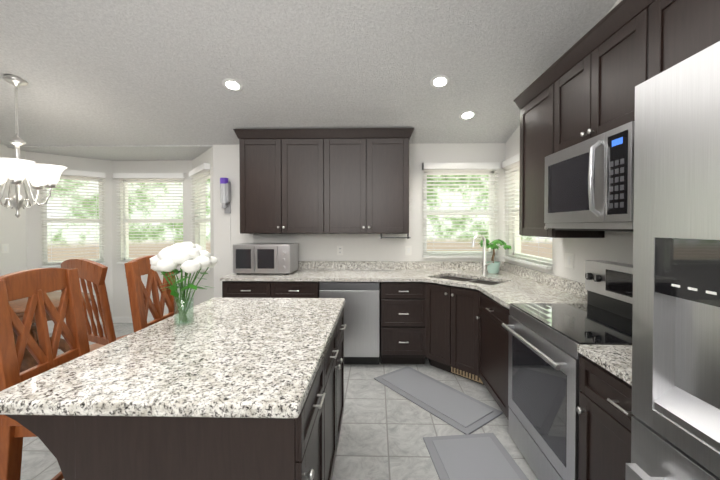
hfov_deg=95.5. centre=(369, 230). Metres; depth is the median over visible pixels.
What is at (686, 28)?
upper cabinet
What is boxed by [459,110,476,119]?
recessed light
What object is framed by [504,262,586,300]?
backsplash
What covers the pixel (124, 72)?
ceiling
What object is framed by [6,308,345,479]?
kitchen island
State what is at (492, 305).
base cabinet
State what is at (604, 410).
base cabinet
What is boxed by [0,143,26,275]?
wall
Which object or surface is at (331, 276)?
countertop
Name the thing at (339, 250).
electrical outlet
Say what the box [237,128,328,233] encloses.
upper cabinet
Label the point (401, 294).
base cabinet
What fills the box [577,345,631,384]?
countertop
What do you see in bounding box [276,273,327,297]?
base cabinet
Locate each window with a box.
[43,176,102,264]
[123,180,183,259]
[198,173,210,267]
[424,171,493,254]
[509,169,551,264]
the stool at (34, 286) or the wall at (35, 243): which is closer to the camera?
the stool at (34, 286)
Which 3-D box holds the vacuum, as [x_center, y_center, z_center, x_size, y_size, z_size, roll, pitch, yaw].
[-1.731,-0.178,3.940,0.107,0.900,0.121,0,1,1]
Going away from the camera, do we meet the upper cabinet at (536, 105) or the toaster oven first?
the upper cabinet at (536, 105)
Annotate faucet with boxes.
[471,234,492,275]
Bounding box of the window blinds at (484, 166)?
[422,162,499,257]
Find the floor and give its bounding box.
[20,323,537,479]
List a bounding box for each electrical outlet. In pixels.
[337,246,342,254]
[565,253,573,268]
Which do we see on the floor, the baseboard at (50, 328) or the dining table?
the dining table
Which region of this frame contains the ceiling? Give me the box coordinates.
[0,0,616,160]
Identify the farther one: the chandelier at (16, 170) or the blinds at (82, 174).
the blinds at (82, 174)
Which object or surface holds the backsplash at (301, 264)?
attached to the wall at (323, 247)
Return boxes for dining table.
[9,291,94,372]
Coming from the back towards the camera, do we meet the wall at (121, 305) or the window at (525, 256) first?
the wall at (121, 305)
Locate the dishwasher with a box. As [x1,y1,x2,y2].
[319,281,379,363]
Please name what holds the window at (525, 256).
in the wall at (613, 246)
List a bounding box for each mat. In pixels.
[374,366,502,433]
[423,433,528,479]
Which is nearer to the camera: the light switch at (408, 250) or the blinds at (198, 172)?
the light switch at (408, 250)
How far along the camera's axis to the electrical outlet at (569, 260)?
2.60 m
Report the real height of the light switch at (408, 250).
0.115 m
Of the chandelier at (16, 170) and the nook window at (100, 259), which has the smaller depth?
the chandelier at (16, 170)
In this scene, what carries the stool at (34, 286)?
on the floor
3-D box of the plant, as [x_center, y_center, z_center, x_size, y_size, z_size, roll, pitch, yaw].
[1.376,0.285,3.660,0.331,0.390,0.377,0,1,1]
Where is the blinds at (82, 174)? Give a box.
[41,169,104,267]
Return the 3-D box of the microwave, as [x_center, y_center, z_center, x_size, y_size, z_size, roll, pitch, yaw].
[1.350,-0.244,1.827,0.465,0.492,0.752,0,1,1]
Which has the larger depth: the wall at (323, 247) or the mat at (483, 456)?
the wall at (323, 247)
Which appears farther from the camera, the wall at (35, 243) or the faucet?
the wall at (35, 243)
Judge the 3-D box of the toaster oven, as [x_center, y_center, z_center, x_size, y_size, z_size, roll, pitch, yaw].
[-1.168,0.314,3.707,0.630,0.330,0.416,0,1,1]
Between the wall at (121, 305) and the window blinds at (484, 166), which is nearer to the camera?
the window blinds at (484, 166)
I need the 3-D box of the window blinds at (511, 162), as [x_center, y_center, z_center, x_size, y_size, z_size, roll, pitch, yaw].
[1.582,-0.232,3.338,0.073,1.125,1.000,0,1,1]
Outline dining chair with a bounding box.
[61,259,131,351]
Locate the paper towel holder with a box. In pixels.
[379,234,410,238]
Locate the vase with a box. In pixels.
[149,242,217,324]
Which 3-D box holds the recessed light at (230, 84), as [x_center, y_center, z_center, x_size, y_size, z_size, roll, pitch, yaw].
[-1.218,-1.296,2.918,0.176,0.048,0.171,0,1,1]
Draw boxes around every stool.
[0,268,89,479]
[124,255,178,331]
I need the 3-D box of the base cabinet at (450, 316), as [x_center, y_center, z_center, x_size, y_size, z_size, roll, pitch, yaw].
[1.095,0.958,3.399,1.044,0.883,1.101,0,1,1]
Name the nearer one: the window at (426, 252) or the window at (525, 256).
the window at (525, 256)
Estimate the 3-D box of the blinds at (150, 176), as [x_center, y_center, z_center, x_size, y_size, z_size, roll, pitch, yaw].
[-3.238,-0.177,4.836,1.050,1.335,0.073,0,1,1]
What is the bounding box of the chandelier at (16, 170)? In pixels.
[0,74,66,217]
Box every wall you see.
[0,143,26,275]
[25,151,112,326]
[111,160,192,316]
[192,147,213,305]
[213,143,504,297]
[505,0,632,282]
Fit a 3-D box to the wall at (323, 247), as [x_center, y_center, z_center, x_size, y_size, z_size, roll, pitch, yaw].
[-0.065,-0.784,4.027,3.680,4.350,0.140,0,1,1]
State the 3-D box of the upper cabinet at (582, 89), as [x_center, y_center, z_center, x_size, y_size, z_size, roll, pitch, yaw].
[1.408,-0.795,1.784,0.350,0.600,0.824,0,1,1]
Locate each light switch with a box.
[1,244,8,252]
[405,246,411,254]
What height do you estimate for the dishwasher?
0.872 m
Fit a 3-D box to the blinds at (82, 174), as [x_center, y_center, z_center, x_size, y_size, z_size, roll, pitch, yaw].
[-4.118,-0.173,4.571,0.679,1.335,0.073,-1,1,-44]
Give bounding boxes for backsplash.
[298,261,503,268]
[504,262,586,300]
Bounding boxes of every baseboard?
[48,318,112,332]
[112,317,153,322]
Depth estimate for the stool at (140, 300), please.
1.93 m
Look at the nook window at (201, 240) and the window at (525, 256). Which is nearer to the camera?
the window at (525, 256)
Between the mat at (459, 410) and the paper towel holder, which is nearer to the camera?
the mat at (459, 410)
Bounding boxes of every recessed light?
[222,78,242,91]
[430,75,449,87]
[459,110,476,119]
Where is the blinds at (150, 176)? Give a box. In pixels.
[113,173,185,263]
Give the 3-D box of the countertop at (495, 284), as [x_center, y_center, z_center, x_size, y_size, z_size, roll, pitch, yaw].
[1.288,0.505,3.082,0.648,0.032,1.719,0,1,1]
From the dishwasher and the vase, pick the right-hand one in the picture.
the dishwasher
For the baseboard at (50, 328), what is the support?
attached to the wall at (35, 243)
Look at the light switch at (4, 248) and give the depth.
4.03 m
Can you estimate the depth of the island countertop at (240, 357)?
1.22 m
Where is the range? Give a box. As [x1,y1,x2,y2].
[502,260,632,479]
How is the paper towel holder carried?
attached to the upper cabinet at (329, 181)
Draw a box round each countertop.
[0,298,344,417]
[320,273,507,280]
[424,277,491,288]
[488,281,523,288]
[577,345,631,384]
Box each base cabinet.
[222,273,287,297]
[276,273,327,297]
[380,273,423,363]
[420,273,547,381]
[476,289,586,419]
[576,353,635,479]
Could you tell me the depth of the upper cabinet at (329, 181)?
3.61 m
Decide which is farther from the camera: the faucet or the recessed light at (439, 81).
the faucet
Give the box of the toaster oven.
[233,243,297,273]
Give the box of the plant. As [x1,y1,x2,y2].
[476,239,511,273]
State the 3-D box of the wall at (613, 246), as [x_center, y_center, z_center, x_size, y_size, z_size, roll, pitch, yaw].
[1.630,-0.739,0.589,0.140,4.350,6.660,0,1,1]
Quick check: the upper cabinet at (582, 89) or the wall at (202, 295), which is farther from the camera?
the wall at (202, 295)
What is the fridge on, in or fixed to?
on the floor
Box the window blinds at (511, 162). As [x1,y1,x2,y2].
[502,153,551,268]
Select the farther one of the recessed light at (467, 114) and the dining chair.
the recessed light at (467, 114)
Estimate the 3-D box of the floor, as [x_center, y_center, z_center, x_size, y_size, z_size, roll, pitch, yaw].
[-1.490,1.479,1.107,6.720,0.100,8.100,0,1,1]
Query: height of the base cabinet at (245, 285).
0.875 m
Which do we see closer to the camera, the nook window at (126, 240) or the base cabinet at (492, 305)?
the base cabinet at (492, 305)
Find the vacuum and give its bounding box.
[220,178,230,239]
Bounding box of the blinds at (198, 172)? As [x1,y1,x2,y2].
[189,163,209,270]
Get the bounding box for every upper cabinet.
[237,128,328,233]
[329,128,408,233]
[518,64,604,237]
[550,0,657,154]
[658,0,719,73]
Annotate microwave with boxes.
[544,121,634,231]
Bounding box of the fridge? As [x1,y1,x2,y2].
[625,41,719,479]
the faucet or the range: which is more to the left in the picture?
the faucet
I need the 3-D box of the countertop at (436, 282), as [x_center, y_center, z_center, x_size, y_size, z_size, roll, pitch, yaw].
[0.840,0.503,3.167,0.545,0.032,0.546,0,1,1]
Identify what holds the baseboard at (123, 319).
attached to the wall at (121, 305)

